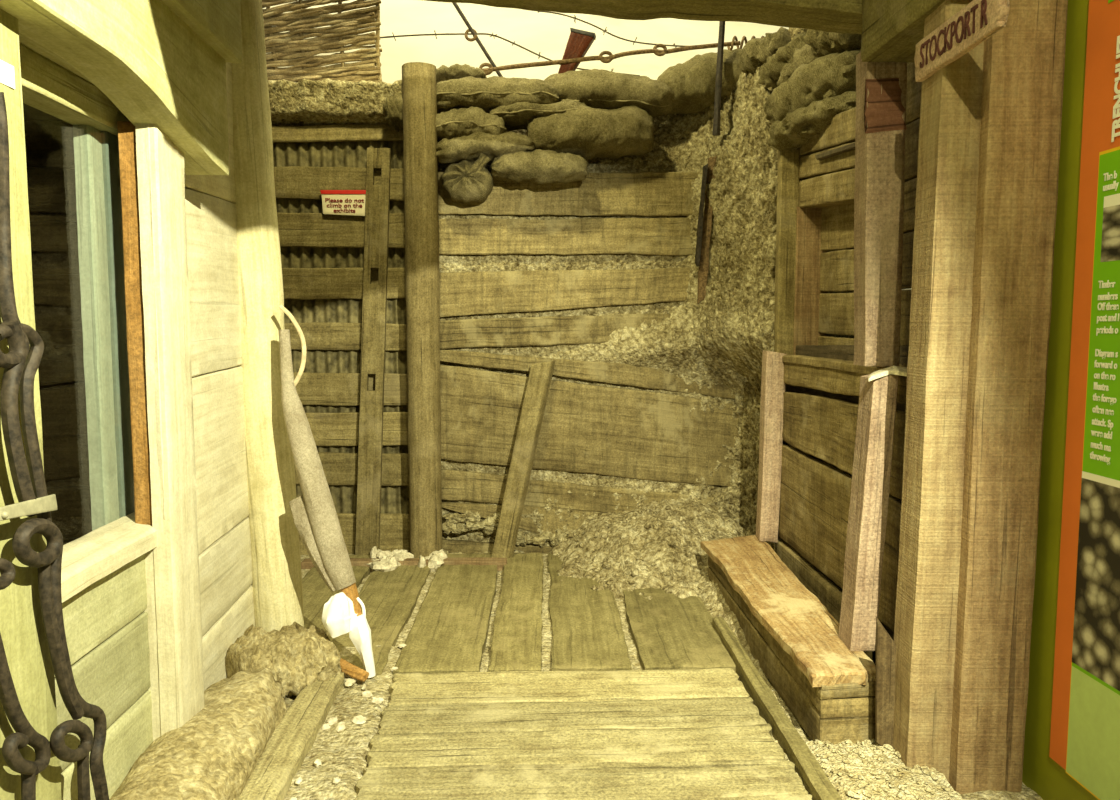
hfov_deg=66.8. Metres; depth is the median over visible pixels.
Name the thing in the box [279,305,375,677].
rifle
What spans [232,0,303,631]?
log post
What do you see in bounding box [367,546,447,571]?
rubble
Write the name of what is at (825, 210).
wall
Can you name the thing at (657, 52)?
picket
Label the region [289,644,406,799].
pebbles
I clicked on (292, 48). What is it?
wattle hurdle
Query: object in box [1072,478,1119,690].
print
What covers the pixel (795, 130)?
sandbag
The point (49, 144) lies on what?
wall
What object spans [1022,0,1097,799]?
wall
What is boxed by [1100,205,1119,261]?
print
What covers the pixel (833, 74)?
sandbag
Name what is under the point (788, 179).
wooden post
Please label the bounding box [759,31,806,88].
sandbag
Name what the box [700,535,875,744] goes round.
bench
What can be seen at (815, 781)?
wooden plank
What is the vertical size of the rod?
0.752 m
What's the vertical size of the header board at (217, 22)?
0.750 m
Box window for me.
[19,33,156,602]
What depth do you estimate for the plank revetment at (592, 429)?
5.66 m
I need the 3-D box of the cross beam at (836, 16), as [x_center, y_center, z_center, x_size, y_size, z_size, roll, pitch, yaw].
[-0.058,-1.623,3.285,2.601,0.296,0.241,0,5,-2]
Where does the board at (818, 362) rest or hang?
on the board revetment at (820, 404)
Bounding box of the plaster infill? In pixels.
[442,511,567,553]
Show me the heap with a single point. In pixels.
(703, 522)
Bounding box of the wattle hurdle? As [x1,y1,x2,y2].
[262,0,381,82]
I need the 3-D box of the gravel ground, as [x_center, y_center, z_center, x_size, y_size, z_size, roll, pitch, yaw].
[-0.439,1.214,3.505,4.600,0.082,6.200,0,5,-2]
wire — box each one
[380,30,639,75]
[529,10,684,47]
[727,36,763,50]
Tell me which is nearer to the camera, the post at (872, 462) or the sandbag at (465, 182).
the post at (872, 462)
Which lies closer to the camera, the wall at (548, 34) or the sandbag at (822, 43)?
the sandbag at (822, 43)
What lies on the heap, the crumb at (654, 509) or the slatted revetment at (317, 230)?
the crumb at (654, 509)
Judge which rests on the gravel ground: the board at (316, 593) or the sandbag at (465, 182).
the board at (316, 593)
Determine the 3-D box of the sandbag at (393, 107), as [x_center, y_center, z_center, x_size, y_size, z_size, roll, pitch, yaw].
[-1.011,-1.825,5.448,0.224,0.240,0.424,0,5,-2]
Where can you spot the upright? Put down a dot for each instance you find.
(377, 204)
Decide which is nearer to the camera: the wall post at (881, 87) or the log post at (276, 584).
the wall post at (881, 87)
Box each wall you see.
[24,120,91,544]
[55,62,254,799]
[262,0,911,289]
[268,63,853,550]
[793,62,921,366]
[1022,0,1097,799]
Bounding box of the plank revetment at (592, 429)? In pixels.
[438,172,738,553]
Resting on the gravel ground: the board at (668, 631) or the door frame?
the board at (668, 631)
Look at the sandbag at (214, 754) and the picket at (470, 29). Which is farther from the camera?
the picket at (470, 29)
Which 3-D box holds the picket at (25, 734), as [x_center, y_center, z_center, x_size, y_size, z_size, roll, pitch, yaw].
[-1.174,0.651,1.824,0.056,0.662,0.239,-1,5,-11]
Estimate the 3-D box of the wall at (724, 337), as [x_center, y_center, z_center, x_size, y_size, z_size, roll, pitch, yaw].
[-0.230,-0.609,5.917,4.628,3.211,2.054,0,5,-2]
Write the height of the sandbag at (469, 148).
0.205 m
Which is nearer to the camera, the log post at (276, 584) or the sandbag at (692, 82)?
the log post at (276, 584)
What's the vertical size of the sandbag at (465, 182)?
0.291 m
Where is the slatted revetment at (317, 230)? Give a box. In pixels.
[272,124,409,554]
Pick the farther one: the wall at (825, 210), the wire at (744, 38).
the wire at (744, 38)
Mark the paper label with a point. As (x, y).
(7, 77)
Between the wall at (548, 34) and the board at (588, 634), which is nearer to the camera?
the board at (588, 634)
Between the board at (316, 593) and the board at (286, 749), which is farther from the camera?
the board at (316, 593)
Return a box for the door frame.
[0,8,60,799]
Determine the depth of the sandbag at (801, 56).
4.68 m
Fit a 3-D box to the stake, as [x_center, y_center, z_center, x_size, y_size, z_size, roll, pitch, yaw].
[0.943,-1.100,5.515,0.129,0.947,0.101,2,5,17]
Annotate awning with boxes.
[0,0,228,174]
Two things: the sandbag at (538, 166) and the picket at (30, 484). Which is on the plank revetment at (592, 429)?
the sandbag at (538, 166)
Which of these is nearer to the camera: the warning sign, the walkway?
the walkway
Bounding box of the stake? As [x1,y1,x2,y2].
[695,156,716,303]
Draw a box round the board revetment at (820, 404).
[775,345,908,664]
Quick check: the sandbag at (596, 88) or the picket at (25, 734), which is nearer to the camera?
the picket at (25, 734)
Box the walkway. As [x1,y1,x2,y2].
[354,668,811,799]
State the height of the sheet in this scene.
2.720 m
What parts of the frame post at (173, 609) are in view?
post, edge moulding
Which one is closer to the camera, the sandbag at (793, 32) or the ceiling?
the ceiling
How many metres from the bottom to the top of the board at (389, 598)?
0.059 m
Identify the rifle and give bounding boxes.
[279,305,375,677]
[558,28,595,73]
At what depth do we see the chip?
2.80 m
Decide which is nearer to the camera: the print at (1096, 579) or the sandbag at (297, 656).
the print at (1096, 579)
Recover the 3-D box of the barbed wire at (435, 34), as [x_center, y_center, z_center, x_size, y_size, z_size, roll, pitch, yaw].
[-0.381,-2.546,6.240,1.950,0.316,0.058,0,5,-2]
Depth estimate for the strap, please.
1.84 m
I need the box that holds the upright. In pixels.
[355,147,390,554]
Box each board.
[161,0,241,62]
[236,672,343,799]
[301,557,506,571]
[302,555,369,633]
[328,565,429,674]
[393,553,496,674]
[488,553,543,671]
[548,553,631,670]
[623,588,735,671]
[782,354,906,378]
[875,617,895,746]
[914,0,1009,81]
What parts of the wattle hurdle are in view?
rod, rod, rod, rod, rod, rod, rod, rod, rod, rod, rod, rod, rod, rod, rod, rod, rod, rod, rod, rod, rod, rod, rod, rod, rod, rod, rod, rod, rod, rod, rod, rod, rod, rod, rod, rod, rod, rod, rod, rod, rod, rod, rod, rod, rod, rod, rod, rod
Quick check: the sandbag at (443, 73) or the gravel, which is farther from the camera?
the sandbag at (443, 73)
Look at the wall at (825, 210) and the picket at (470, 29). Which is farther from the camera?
the picket at (470, 29)
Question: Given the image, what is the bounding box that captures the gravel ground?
[284,553,1042,799]
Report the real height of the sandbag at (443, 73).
0.140 m
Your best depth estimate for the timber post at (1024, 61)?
2.67 m
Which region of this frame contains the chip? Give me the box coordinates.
[805,738,954,799]
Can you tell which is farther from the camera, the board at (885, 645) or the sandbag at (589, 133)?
the sandbag at (589, 133)
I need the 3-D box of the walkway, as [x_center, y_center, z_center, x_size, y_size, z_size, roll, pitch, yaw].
[0.067,1.282,2.708,1.483,0.066,1.966,0,5,-2]
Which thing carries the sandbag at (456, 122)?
on the sandbag at (469, 148)
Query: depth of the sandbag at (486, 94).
5.26 m
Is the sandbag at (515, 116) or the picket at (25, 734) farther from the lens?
the sandbag at (515, 116)
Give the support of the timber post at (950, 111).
on the gravel ground
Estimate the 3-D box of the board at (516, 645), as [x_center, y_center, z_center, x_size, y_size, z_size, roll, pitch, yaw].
[-0.219,1.113,4.663,0.254,0.057,1.921,0,5,-1]
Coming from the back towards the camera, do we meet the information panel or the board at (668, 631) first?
the board at (668, 631)
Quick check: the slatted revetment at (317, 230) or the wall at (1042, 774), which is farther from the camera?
the slatted revetment at (317, 230)
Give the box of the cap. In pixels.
[868,366,906,381]
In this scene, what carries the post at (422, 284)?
on the gravel ground
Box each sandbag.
[109,668,286,799]
[225,622,341,697]
[383,92,402,131]
[435,106,506,141]
[436,64,486,83]
[436,76,558,113]
[436,132,534,163]
[441,153,493,203]
[488,99,590,130]
[490,149,588,184]
[527,106,654,159]
[544,69,674,117]
[657,49,741,114]
[740,27,790,73]
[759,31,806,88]
[763,49,860,123]
[768,91,855,150]
[776,44,818,83]
[777,75,789,85]
[788,27,806,40]
[805,29,861,56]
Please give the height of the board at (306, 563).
0.070 m
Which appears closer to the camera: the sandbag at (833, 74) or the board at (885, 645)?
the board at (885, 645)
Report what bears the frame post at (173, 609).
on the gravel ground
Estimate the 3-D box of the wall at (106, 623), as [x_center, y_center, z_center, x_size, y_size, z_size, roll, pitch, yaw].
[-1.367,-0.247,2.509,0.110,3.154,2.756,0,5,-2]
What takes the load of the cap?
on the post at (872, 462)
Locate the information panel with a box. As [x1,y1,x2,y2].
[1049,0,1119,799]
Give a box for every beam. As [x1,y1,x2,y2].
[424,0,862,33]
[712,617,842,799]
[861,0,944,61]
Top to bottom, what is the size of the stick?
0.060 m
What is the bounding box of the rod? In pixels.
[712,21,724,135]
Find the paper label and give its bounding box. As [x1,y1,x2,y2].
[0,60,14,88]
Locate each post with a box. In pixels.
[135,123,204,740]
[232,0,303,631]
[402,62,441,557]
[756,350,786,542]
[774,148,799,354]
[839,374,898,650]
[854,51,906,366]
[893,0,983,782]
[949,0,1067,793]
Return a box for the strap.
[0,494,56,520]
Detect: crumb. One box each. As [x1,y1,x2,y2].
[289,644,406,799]
[557,506,708,594]
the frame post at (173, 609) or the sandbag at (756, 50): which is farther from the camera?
the sandbag at (756, 50)
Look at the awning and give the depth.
2.41 m
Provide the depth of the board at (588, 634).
4.23 m
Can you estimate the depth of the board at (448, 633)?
4.30 m
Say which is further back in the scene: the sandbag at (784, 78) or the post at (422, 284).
the post at (422, 284)
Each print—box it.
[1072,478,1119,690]
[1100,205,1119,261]
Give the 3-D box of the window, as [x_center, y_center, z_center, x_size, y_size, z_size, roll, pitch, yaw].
[-1.352,-0.369,2.133,0.190,1.841,1.626,0,5,-2]
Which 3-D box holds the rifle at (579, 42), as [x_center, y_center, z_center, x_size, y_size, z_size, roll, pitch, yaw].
[0.110,-2.348,5.791,0.269,0.319,0.144,0,5,-2]
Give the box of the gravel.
[774,740,963,799]
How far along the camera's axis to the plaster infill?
5.69 m
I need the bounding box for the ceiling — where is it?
[23,103,60,119]
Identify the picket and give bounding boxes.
[0,92,108,799]
[0,558,50,799]
[452,3,502,76]
[479,41,740,74]
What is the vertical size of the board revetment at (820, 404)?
1.492 m
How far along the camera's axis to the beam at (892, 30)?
3.03 m
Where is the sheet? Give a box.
[273,141,408,513]
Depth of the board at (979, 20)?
2.50 m
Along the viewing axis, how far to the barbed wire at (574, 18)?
6.25 m
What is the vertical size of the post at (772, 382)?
1.104 m
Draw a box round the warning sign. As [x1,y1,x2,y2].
[320,190,365,215]
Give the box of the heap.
[484,499,760,670]
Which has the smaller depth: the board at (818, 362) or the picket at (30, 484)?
the picket at (30, 484)
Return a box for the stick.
[340,658,368,680]
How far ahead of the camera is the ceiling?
3.73 m
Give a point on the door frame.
(22, 630)

